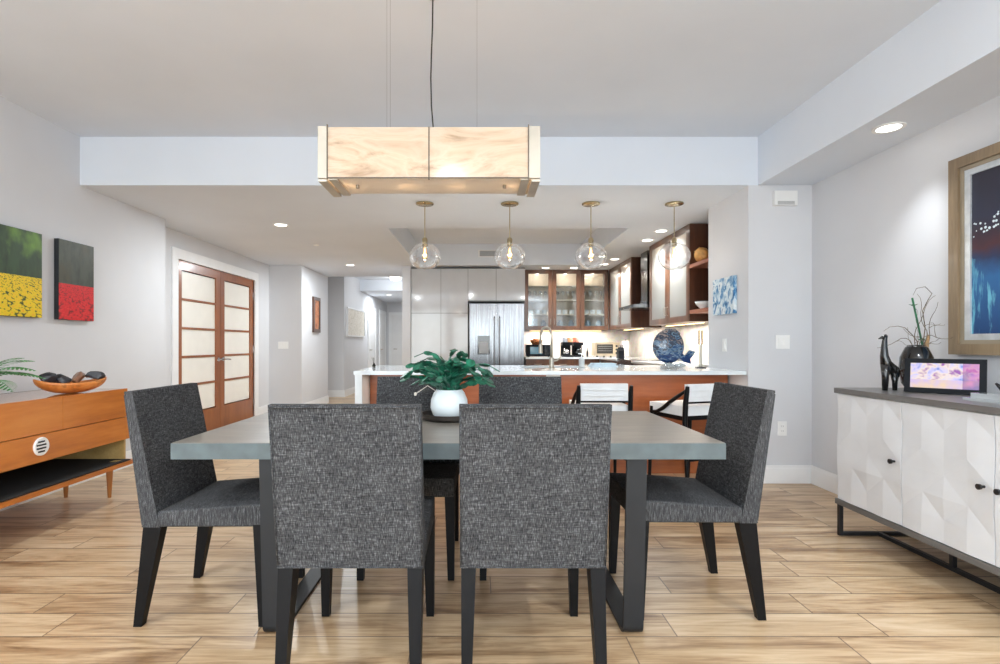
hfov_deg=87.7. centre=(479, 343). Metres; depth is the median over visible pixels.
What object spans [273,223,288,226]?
recessed light
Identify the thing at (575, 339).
cup
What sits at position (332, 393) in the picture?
baseboard
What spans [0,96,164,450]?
wall
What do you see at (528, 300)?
shelf
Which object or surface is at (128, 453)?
baseboard
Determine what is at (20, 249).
canvas painting
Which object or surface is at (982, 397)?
glass tray
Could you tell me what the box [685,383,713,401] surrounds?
cushion
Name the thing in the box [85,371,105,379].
stone
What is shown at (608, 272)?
wall
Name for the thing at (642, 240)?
recessed light
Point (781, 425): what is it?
wall outlet
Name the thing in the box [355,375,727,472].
bar
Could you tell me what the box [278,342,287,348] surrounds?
light switch
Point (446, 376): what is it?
potted plant
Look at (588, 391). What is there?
backrest
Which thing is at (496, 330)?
refrigerator
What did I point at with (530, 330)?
light
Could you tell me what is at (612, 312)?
shelf
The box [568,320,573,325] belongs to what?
jar
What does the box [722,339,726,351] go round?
light switch
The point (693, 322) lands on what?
light
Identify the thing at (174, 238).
wall
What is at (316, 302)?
wall plaque
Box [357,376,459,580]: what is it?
dining chair
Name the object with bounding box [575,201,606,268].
globe pendant
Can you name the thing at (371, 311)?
door
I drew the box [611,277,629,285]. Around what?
shelf
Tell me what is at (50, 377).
stone
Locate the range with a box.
[617,359,659,364]
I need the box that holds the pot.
[430,389,467,415]
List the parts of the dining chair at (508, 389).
leg, backrest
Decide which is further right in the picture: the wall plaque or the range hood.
the range hood
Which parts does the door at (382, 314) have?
panel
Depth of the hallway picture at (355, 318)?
12.36 m
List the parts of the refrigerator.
door, handle, handle, door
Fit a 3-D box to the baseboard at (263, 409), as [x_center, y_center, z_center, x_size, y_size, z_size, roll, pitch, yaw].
[-3.541,1.085,8.506,0.018,0.150,0.452,0,0,0]
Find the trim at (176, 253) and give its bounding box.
[171,246,258,415]
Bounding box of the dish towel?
[588,363,617,366]
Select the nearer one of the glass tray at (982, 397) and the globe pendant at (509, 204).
the glass tray at (982, 397)
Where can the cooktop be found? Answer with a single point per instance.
(617, 359)
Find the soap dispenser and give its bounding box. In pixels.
[578,353,584,365]
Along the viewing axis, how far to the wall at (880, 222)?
3.61 m
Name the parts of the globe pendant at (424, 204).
rod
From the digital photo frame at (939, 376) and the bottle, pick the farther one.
the bottle
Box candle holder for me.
[695,330,705,367]
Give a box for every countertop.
[354,365,746,374]
[524,356,631,358]
[599,357,655,360]
[631,361,707,366]
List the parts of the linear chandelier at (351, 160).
shade panel, frame rod, power cord, shade panel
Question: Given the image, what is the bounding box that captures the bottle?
[579,357,584,365]
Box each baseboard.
[0,450,132,510]
[259,404,268,414]
[304,395,328,403]
[328,390,344,396]
[345,387,354,396]
[763,465,812,483]
[811,466,837,494]
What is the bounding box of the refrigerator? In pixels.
[469,302,523,364]
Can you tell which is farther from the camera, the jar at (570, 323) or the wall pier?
the jar at (570, 323)
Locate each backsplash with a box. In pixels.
[524,330,629,355]
[630,323,707,362]
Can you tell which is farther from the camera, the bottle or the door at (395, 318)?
the door at (395, 318)
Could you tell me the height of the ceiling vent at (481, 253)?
0.120 m
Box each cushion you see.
[569,400,627,410]
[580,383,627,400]
[650,400,709,415]
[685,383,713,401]
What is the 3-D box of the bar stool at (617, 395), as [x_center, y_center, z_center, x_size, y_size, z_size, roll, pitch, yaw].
[0.975,0.736,4.292,0.456,0.849,0.501,0,0,0]
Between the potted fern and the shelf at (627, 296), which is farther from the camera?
the shelf at (627, 296)
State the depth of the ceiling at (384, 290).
12.90 m
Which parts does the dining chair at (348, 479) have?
leg, leg, backrest, leg, seat, leg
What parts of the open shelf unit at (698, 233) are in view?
shelf, shelf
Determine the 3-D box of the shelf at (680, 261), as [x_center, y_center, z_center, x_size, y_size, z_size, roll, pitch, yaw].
[2.546,-1.045,6.395,0.422,0.018,1.294,0,0,0]
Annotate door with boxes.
[179,260,221,430]
[220,271,253,426]
[368,306,375,367]
[379,310,385,365]
[389,312,401,364]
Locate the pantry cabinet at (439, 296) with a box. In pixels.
[411,268,468,363]
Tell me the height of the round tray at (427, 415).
0.034 m
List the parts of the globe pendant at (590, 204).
rod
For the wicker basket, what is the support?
on the microwave
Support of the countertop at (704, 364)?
on the base cabinet
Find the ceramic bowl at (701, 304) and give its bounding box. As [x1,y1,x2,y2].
[694,300,707,308]
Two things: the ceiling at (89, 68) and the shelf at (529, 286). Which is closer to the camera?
the ceiling at (89, 68)
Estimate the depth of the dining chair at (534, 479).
1.71 m
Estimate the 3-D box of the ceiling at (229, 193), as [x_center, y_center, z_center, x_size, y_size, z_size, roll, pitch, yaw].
[-1.615,-1.587,3.530,9.170,0.525,13.460,0,0,0]
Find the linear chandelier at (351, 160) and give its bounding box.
[318,0,539,196]
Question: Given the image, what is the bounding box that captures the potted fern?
[0,358,45,391]
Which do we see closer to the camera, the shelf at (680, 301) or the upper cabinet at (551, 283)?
the shelf at (680, 301)
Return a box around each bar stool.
[569,383,632,472]
[648,383,713,477]
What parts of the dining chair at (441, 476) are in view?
leg, backrest, seat, leg, leg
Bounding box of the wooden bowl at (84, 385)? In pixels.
[33,376,106,392]
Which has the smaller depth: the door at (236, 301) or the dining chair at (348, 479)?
the dining chair at (348, 479)
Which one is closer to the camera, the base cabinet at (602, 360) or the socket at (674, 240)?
the socket at (674, 240)
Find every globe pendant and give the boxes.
[409,201,439,269]
[496,201,524,268]
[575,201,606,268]
[658,201,689,269]
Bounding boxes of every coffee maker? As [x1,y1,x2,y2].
[560,342,571,356]
[571,342,582,356]
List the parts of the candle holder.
stem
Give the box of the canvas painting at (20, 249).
[0,224,41,317]
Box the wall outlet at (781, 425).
[777,421,786,435]
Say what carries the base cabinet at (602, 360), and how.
on the floor
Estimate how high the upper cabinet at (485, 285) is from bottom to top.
0.585 m
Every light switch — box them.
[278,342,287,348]
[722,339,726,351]
[776,335,789,348]
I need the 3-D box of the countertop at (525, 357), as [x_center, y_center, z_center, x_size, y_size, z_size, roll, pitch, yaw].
[1.774,0.243,9.279,1.967,0.032,0.618,0,0,0]
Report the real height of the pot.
0.148 m
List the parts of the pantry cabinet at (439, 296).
door, door, door, door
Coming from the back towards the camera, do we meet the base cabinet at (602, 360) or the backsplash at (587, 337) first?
the backsplash at (587, 337)
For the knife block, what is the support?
on the countertop at (603, 358)
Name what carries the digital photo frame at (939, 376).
on the sideboard at (925, 467)
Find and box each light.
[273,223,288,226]
[389,277,401,280]
[530,330,600,330]
[640,239,653,241]
[654,229,668,232]
[666,322,704,325]
[871,122,906,133]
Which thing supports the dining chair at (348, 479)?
on the floor
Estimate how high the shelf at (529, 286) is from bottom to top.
0.018 m
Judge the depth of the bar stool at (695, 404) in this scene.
4.06 m
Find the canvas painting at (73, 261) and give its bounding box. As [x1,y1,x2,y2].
[54,238,93,320]
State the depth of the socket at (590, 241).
4.88 m
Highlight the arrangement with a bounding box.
[879,287,952,347]
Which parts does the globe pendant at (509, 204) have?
rod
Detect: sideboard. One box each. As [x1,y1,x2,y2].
[0,388,132,508]
[834,388,999,593]
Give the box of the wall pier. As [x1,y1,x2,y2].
[708,185,811,464]
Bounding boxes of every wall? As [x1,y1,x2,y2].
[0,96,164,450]
[165,227,268,416]
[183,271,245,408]
[269,265,304,403]
[305,267,386,402]
[328,277,344,389]
[387,302,401,364]
[402,266,411,364]
[599,272,608,362]
[677,96,999,474]
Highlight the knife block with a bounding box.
[616,345,623,358]
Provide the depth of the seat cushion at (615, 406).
4.12 m
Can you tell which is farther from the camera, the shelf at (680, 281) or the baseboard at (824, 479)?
the shelf at (680, 281)
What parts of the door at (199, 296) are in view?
glass pane, glass pane, glass pane, glass pane, glass pane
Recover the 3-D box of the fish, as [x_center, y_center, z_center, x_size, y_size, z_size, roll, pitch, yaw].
[1.827,0.041,4.900,0.400,0.372,0.150,0,0,0]
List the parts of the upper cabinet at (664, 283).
door, door, panel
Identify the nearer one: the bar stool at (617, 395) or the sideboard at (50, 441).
the sideboard at (50, 441)
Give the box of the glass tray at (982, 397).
[963,393,999,403]
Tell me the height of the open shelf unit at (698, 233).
1.070 m
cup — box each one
[561,337,566,341]
[573,337,578,341]
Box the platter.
[528,318,536,325]
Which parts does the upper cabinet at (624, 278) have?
door, door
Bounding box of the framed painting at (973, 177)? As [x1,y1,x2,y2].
[948,141,999,354]
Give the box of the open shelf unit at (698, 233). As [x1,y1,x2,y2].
[689,224,707,320]
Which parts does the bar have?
panel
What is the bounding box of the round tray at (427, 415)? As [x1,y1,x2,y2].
[422,410,458,422]
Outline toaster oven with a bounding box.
[592,342,619,356]
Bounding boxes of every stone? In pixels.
[39,372,57,382]
[56,374,71,382]
[72,371,84,382]
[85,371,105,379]
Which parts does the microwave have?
control panel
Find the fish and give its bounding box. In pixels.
[653,329,694,367]
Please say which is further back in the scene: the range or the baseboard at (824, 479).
the range
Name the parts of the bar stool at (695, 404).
leg, arm, seat frame, leg, leg, rail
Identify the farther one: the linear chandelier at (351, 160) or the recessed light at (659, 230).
the recessed light at (659, 230)
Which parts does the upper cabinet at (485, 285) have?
door, door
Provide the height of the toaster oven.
0.255 m
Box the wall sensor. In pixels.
[772,191,797,205]
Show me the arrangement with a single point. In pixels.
(926, 340)
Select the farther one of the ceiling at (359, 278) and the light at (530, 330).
the ceiling at (359, 278)
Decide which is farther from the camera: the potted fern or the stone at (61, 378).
the stone at (61, 378)
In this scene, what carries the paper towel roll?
on the countertop at (525, 357)
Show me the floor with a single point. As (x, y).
(69, 566)
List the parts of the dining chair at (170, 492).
leg, backrest, leg, seat, leg, leg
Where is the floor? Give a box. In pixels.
[0,393,999,663]
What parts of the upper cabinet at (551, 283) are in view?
door, door, door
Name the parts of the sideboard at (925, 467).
leg, door, rail, knob, rail, door, leg, rail, knob, knob, door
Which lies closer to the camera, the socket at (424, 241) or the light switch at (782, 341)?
the light switch at (782, 341)
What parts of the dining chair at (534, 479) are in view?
leg, backrest, leg, leg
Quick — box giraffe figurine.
[878,334,900,390]
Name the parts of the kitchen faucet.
spout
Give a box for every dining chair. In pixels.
[124,383,304,626]
[268,404,434,663]
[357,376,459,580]
[459,404,611,663]
[479,376,561,580]
[609,382,775,620]
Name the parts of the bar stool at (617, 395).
arm, leg, rail, leg, leg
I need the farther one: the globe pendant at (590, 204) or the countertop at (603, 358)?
the countertop at (603, 358)
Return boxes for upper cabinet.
[468,268,524,302]
[524,270,607,329]
[609,257,661,329]
[649,224,707,325]
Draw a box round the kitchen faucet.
[539,326,560,368]
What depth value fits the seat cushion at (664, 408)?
4.15 m
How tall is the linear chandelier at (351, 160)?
0.967 m
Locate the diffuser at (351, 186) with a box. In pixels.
[338,179,520,193]
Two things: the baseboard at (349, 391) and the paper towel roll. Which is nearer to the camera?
the paper towel roll
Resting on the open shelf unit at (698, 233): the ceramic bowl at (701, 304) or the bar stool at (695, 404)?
the ceramic bowl at (701, 304)
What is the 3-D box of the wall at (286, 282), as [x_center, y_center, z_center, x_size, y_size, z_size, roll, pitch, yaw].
[-3.335,-0.092,8.825,0.670,2.505,0.150,0,0,0]
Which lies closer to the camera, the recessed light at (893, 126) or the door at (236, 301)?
the recessed light at (893, 126)
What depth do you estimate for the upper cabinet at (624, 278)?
8.51 m
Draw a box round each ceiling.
[0,0,940,136]
[80,0,999,276]
[355,277,401,279]
[360,280,401,301]
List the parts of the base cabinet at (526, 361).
drawer, drawer, drawer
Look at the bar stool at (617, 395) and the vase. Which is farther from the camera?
the bar stool at (617, 395)
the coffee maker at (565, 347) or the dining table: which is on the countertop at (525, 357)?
the coffee maker at (565, 347)
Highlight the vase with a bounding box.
[898,345,933,385]
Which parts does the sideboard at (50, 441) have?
lid, leg, panel, lid, leg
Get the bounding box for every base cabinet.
[524,359,598,364]
[601,359,617,364]
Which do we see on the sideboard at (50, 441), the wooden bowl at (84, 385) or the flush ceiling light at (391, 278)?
the wooden bowl at (84, 385)
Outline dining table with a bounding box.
[171,411,725,631]
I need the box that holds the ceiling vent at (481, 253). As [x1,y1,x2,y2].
[478,250,501,256]
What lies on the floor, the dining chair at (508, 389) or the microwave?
the dining chair at (508, 389)
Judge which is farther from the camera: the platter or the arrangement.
the platter
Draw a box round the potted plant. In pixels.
[400,349,499,415]
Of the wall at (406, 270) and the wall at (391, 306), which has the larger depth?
the wall at (391, 306)
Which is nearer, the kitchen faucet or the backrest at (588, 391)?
the backrest at (588, 391)
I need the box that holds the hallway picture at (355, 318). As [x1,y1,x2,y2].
[346,307,364,336]
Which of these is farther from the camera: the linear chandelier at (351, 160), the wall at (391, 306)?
the wall at (391, 306)
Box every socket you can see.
[422,237,427,246]
[507,237,511,246]
[588,237,593,246]
[671,237,676,246]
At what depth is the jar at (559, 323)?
9.38 m
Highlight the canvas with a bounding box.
[713,275,736,315]
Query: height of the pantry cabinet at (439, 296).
2.465 m
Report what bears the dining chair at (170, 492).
on the floor
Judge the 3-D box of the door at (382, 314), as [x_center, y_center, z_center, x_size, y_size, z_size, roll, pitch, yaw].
[-2.942,0.075,15.850,0.076,2.170,1.040,0,0,0]
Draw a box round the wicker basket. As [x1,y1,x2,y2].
[530,338,542,344]
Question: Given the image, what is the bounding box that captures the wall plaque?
[312,296,320,332]
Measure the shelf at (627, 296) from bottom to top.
0.018 m
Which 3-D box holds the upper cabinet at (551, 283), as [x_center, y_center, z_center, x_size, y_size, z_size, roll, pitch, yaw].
[1.540,-0.786,9.421,1.500,1.072,0.359,0,0,0]
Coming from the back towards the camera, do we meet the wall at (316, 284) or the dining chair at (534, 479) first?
the wall at (316, 284)
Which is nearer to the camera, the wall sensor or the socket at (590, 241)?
the wall sensor
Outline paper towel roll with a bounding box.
[621,339,629,356]
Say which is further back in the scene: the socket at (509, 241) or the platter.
the platter
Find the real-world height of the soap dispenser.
0.130 m
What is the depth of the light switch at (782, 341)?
4.33 m
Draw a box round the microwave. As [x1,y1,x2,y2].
[525,345,549,356]
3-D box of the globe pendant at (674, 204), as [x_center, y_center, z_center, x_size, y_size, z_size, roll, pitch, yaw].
[1.830,-1.014,4.900,0.295,0.621,0.295,0,0,-13]
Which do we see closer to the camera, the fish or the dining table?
the dining table
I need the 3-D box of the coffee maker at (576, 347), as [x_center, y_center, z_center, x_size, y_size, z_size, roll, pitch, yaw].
[1.735,0.097,9.270,0.170,0.260,0.240,0,0,0]
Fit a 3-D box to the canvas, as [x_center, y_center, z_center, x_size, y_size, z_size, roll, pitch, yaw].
[2.223,-0.435,4.730,0.030,0.330,0.400,0,0,0]
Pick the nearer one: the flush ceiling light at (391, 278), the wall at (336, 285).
the wall at (336, 285)
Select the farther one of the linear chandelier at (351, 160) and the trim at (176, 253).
the trim at (176, 253)
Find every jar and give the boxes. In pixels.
[557,320,562,325]
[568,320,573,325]
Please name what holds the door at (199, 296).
in the wall at (174, 238)
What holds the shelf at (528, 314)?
attached to the upper cabinet at (551, 283)
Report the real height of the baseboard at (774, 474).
0.150 m
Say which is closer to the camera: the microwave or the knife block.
the knife block
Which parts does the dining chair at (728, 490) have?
leg, leg, seat, leg, backrest, leg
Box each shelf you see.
[528,285,603,287]
[528,300,603,301]
[528,314,603,315]
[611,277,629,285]
[611,293,629,299]
[611,311,629,314]
[653,251,685,266]
[653,274,685,286]
[653,297,685,305]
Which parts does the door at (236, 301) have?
glass pane, glass pane, glass pane, glass pane, glass pane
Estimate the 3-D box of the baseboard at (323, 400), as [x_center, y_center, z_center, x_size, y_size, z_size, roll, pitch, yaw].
[-2.991,1.085,9.505,0.018,0.150,1.510,0,0,0]
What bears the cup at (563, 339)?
on the coffee maker at (565, 347)
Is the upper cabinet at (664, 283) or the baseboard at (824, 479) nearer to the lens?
the baseboard at (824, 479)
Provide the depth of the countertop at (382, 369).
4.45 m
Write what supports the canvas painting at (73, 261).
attached to the wall at (41, 192)
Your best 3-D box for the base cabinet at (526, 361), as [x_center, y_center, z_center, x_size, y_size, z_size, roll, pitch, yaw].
[1.430,0.711,9.277,1.280,0.899,0.623,0,0,0]
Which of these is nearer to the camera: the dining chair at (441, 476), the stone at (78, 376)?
the dining chair at (441, 476)
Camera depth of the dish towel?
5.16 m
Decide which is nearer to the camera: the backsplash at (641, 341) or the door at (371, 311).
the backsplash at (641, 341)
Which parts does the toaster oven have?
glass door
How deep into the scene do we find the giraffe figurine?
2.98 m
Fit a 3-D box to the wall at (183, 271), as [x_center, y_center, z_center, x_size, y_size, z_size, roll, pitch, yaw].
[-3.975,-0.092,7.050,0.150,2.505,3.500,0,0,0]
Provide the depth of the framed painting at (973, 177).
2.89 m
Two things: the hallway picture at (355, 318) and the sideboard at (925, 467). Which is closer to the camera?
the sideboard at (925, 467)
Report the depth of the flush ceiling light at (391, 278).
12.11 m
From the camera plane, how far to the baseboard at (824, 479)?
4.15 m
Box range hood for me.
[619,250,648,310]
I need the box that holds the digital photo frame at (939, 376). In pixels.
[904,358,986,394]
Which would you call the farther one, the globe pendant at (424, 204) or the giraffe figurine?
the globe pendant at (424, 204)
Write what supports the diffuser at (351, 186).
attached to the linear chandelier at (351, 160)
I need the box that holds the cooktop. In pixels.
[617,359,659,360]
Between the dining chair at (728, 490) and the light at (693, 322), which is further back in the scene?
the light at (693, 322)

